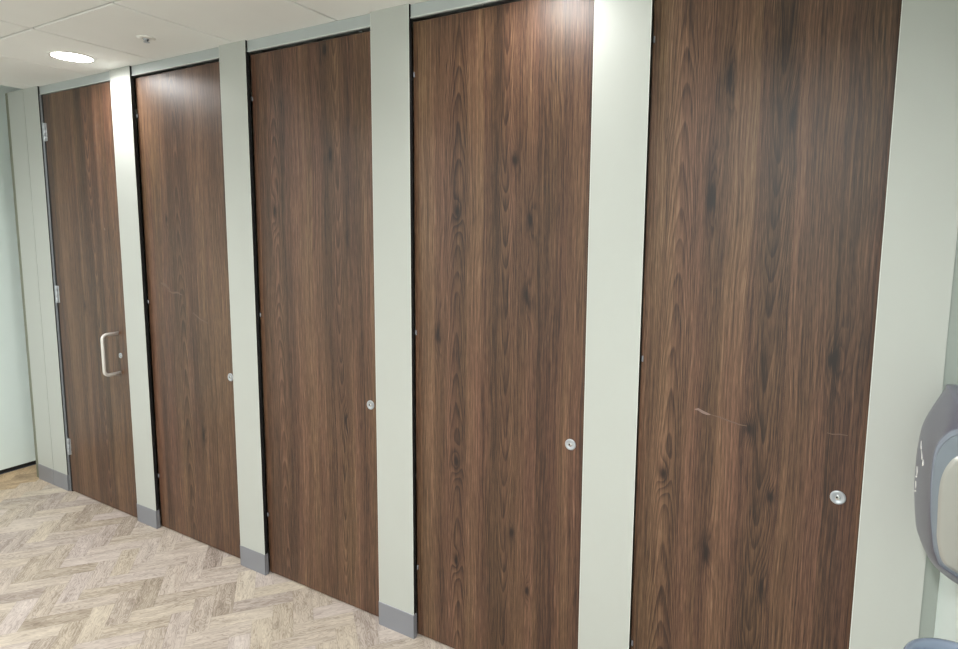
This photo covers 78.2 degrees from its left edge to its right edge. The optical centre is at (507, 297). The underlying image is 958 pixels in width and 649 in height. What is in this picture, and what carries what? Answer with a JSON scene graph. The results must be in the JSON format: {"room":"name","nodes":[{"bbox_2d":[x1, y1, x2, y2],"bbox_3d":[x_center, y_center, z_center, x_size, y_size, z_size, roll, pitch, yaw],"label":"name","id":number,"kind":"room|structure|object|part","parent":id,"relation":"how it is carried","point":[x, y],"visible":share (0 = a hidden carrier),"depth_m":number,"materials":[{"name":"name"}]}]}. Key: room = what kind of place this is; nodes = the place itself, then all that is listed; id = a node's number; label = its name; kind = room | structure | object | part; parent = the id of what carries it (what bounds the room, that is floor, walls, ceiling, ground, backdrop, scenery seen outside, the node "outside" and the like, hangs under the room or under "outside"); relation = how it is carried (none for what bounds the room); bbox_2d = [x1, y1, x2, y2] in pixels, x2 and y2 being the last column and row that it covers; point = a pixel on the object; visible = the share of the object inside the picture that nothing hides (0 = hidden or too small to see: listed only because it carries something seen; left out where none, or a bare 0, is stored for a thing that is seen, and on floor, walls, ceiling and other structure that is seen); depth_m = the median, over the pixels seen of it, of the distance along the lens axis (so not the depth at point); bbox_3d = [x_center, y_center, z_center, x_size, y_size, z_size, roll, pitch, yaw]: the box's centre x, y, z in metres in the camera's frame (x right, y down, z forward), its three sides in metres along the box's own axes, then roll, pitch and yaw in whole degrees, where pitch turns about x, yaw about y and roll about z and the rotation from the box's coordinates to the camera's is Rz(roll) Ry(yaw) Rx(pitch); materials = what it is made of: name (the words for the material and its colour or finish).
{"room":"public restroom","nodes":[
{"label":"public restroom","id":0,"kind":"room"},
{"bbox_2d":[0,85,45,473],"bbox_3d":[-3.874,-0.034,2.986,0.050,2.632,3.900,4,7,29],"label":"wall","id":1,"kind":"structure","parent":0,"point":[17,447],"depth_m":3.95,"materials":[{"name":"paint"}]},
{"bbox_2d":[5,93,38,477],"bbox_3d":[-3.096,-0.035,3.774,0.044,2.472,0.016,4,7,29],"label":"trim","id":2,"kind":"structure","parent":1,"relation":"attached to","point":[6,94],"depth_m":3.76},
{"bbox_2d":[136,115,156,443],"bbox_3d":[-2.841,-0.074,4.144,0.020,2.472,0.879,4,7,29],"label":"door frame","id":3,"kind":"structure","parent":0,"point":[136,115],"depth_m":4.38,"materials":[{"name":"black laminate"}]},
{"bbox_2d":[0,444,632,648],"bbox_3d":[-1.639,1.437,1.901,5.090,0.001,3.900,4,7,29],"label":"floor","id":4,"kind":"structure","parent":0,"point":[78,571],"depth_m":2.69,"materials":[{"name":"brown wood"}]},
{"bbox_2d":[8,89,53,484],"bbox_3d":[-2.994,-0.027,3.714,0.196,2.472,0.020,4,7,29],"label":"pilaster","id":5,"kind":"object","parent":4,"relation":"on","point":[15,98],"visible":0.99,"depth_m":3.70,"materials":[{"name":"beige laminate"}]},
{"bbox_3d":[-3.006,1.149,3.848,0.196,0.105,0.020,4,7,29],"label":"kick plate","id":6,"kind":"part","parent":5,"relation":"part of","materials":[{"name":"grey metal"}]},
{"bbox_2d":[23,86,69,490],"bbox_3d":[-2.830,-0.015,3.623,0.174,2.472,0.020,4,7,29],"label":"pilaster","id":7,"kind":"object","parent":4,"relation":"on","point":[31,95],"visible":1,"depth_m":3.61,"materials":[{"name":"beige laminate"}]},
{"bbox_3d":[-2.841,1.161,3.757,0.174,0.105,0.020,4,7,29],"label":"kick plate","id":8,"kind":"part","parent":7,"relation":"part of","materials":[{"name":"grey metal"}]},
{"bbox_2d":[39,71,109,94],"bbox_3d":[-2.404,-1.189,3.267,0.767,0.047,0.012,4,7,29],"label":"header rail","id":9,"kind":"object","parent":7,"relation":"attached to","point":[103,77],"visible":0.91,"depth_m":3.25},
{"bbox_2d":[39,95,72,490],"bbox_3d":[-2.740,0.015,3.581,0.031,2.423,0.020,4,7,29],"label":"door frame","id":10,"kind":"structure","parent":4,"relation":"on","point":[40,96],"depth_m":3.56,"materials":[{"name":"silver metal"}]},
{"bbox_2d":[42,81,136,516],"bbox_3d":[-2.432,0.042,3.368,0.752,2.414,0.111,4,7,29],"label":"door","id":11,"kind":"structure","parent":10,"relation":"attached to","point":[77,128],"depth_m":3.38,"materials":[{"name":"brown wood"}]},
{"bbox_3d":[-2.194,0.312,3.254,0.017,0.243,0.093,4,7,29],"label":"pull handle","id":12,"kind":"part","parent":11,"relation":"part of","materials":[{"name":"metal"}]},
{"bbox_2d":[109,66,159,528],"bbox_3d":[-2.004,0.045,3.170,0.186,2.472,0.020,4,7,29],"label":"pilaster","id":13,"kind":"object","parent":4,"relation":"on","point":[121,79],"visible":1,"depth_m":3.15,"materials":[{"name":"beige laminate"}]},
{"bbox_3d":[-2.016,1.221,3.304,0.186,0.105,0.020,4,7,29],"label":"kick plate","id":14,"kind":"part","parent":13,"relation":"part of","materials":[{"name":"grey metal"}]},
{"bbox_2d":[131,47,218,75],"bbox_3d":[-1.599,-1.131,2.824,0.709,0.047,0.012,4,7,29],"label":"header rail","id":15,"kind":"object","parent":13,"relation":"attached to","point":[210,54],"visible":0.91,"depth_m":2.81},
{"bbox_2d":[135,62,239,557],"bbox_3d":[-1.599,0.096,2.979,0.722,2.410,0.025,4,7,29],"label":"door","id":16,"kind":"structure","parent":4,"relation":"on","point":[179,114],"depth_m":2.97,"materials":[{"name":"brown wood"}]},
{"bbox_2d":[219,40,268,575],"bbox_3d":[-1.226,0.102,2.743,0.182,2.472,0.020,4,7,29],"label":"pilaster","id":17,"kind":"object","parent":4,"relation":"on","point":[233,57],"visible":1,"depth_m":2.72,"materials":[{"name":"beige laminate"}]},
{"bbox_3d":[-1.238,1.277,2.877,0.182,0.105,0.020,4,7,29],"label":"kick plate","id":18,"kind":"part","parent":17,"relation":"part of","materials":[{"name":"grey metal"}]},
{"bbox_2d":[247,14,369,52],"bbox_3d":[-0.822,-1.074,2.398,0.712,0.047,0.012,4,7,29],"label":"header rail","id":19,"kind":"object","parent":17,"relation":"attached to","point":[359,22],"visible":0.91,"depth_m":2.38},
{"bbox_2d":[251,31,378,616],"bbox_3d":[-0.821,0.153,2.552,0.725,2.410,0.025,4,7,29],"label":"door","id":20,"kind":"structure","parent":4,"relation":"on","point":[312,105],"depth_m":2.54,"materials":[{"name":"brown wood"}]},
{"bbox_2d":[370,3,416,638],"bbox_3d":[-0.446,0.158,2.314,0.187,2.472,0.020,4,7,29],"label":"pilaster","id":21,"kind":"object","parent":4,"relation":"on","point":[390,28],"visible":1,"depth_m":2.29,"materials":[{"name":"beige laminate"}]},
{"bbox_3d":[-0.458,1.334,2.449,0.187,0.105,0.020,4,7,29],"label":"kick plate","id":22,"kind":"part","parent":21,"relation":"part of","materials":[{"name":"grey metal"}]},
{"bbox_2d":[410,0,501,18],"bbox_3d":[-0.039,-1.017,1.968,0.712,0.047,0.012,4,7,29],"label":"header rail","id":23,"kind":"object","parent":21,"relation":"attached to","point":[431,7],"visible":1,"depth_m":2.07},
{"bbox_2d":[413,0,594,648],"bbox_3d":[-0.038,0.210,2.122,0.725,2.410,0.025,4,7,29],"label":"door","id":24,"kind":"structure","parent":4,"relation":"on","point":[503,92],"depth_m":2.10,"materials":[{"name":"brown wood"}]},
{"bbox_2d":[578,0,653,648],"bbox_3d":[0.336,0.215,1.885,0.183,2.472,0.020,4,7,29],"label":"pilaster","id":25,"kind":"object","parent":4,"relation":"on","point":[623,29],"visible":1,"depth_m":1.86,"materials":[{"name":"beige laminate"}]},
{"bbox_2d":[631,0,901,648],"bbox_3d":[0.698,0.264,1.718,0.626,2.410,0.025,4,7,29],"label":"door","id":26,"kind":"structure","parent":4,"relation":"on","point":[771,120],"depth_m":1.68,"materials":[{"name":"brown wood"}]},
{"bbox_2d":[849,0,957,648],"bbox_3d":[1.017,0.265,1.511,0.154,2.472,0.020,4,7,29],"label":"pilaster","id":27,"kind":"object","parent":4,"relation":"on","point":[920,228],"visible":0.8,"depth_m":1.48,"materials":[{"name":"beige laminate"}]},
{"bbox_2d":[0,0,653,108],"bbox_3d":[-1.613,-1.103,1.611,5.090,0.170,3.900,4,7,29],"label":"ceiling","id":28,"kind":"structure","parent":0,"point":[106,31],"depth_m":2.40,"materials":[{"name":"tile"}]},
{"bbox_2d":[47,50,95,62],"bbox_3d":[-2.095,-1.159,2.832,0.192,0.005,0.192,4,7,29],"label":"recessed light","id":29,"kind":"object","parent":28,"relation":"in","point":[69,56],"visible":1,"depth_m":2.82,"materials":[{"name":"white plastic"}]},
{"bbox_2d":[51,52,92,61],"bbox_3d":[-2.095,-1.159,2.831,0.168,0.002,0.168,4,7,29],"label":"diffuser","id":30,"kind":"object","parent":29,"relation":"attached to","point":[66,56],"depth_m":2.82,"materials":[{"name":"white plastic"}]},
{"bbox_2d":[136,35,155,42],"bbox_3d":[-1.559,-1.113,2.541,0.072,0.020,0.072,4,7,29],"label":"sprinkler head","id":31,"kind":"object","parent":28,"relation":"attached to","point":[146,38],"visible":1,"depth_m":2.53},
{"bbox_2d":[135,47,652,573],"bbox_3d":[-0.642,-0.054,3.455,5.150,2.632,0.050,4,7,29],"label":"door frame","id":32,"kind":"structure","parent":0,"point":[652,47],"depth_m":3.43,"materials":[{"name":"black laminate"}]},
{"bbox_2d":[934,572,957,641],"bbox_3d":[0.413,0.415,0.142,0.060,2.472,3.020,4,7,29],"label":"wall","id":33,"kind":"structure","parent":0,"point":[946,621],"depth_m":1.40,"materials":[{"name":"paint"}]},
{"bbox_2d":[903,637,957,648],"bbox_3d":[0.849,0.796,1.171,0.117,0.132,0.228,4,7,29],"label":"tray","id":34,"kind":"object","parent":33,"relation":"attached to","point":[925,642],"visible":1,"depth_m":1.24,"materials":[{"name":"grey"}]},
{"bbox_2d":[914,384,957,583],"bbox_3d":[0.964,0.423,1.302,0.089,0.432,0.260,4,7,29],"label":"hand dryer","id":35,"kind":"object","parent":33,"relation":"attached to","point":[936,468],"visible":1,"depth_m":1.21,"materials":[{"name":"grey plastic"}]},
{"bbox_3d":[0.906,0.421,1.190,0.083,0.312,0.001,4,7,29],"label":"panel","id":36,"kind":"part","parent":35,"relation":"part of","materials":[{"name":"white plastic"}]},
{"bbox_2d":[919,233,957,637],"bbox_3d":[1.101,0.270,1.470,0.031,2.472,0.016,4,7,29],"label":"trim","id":37,"kind":"structure","parent":33,"relation":"attached to","point":[932,574],"depth_m":1.46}
]}

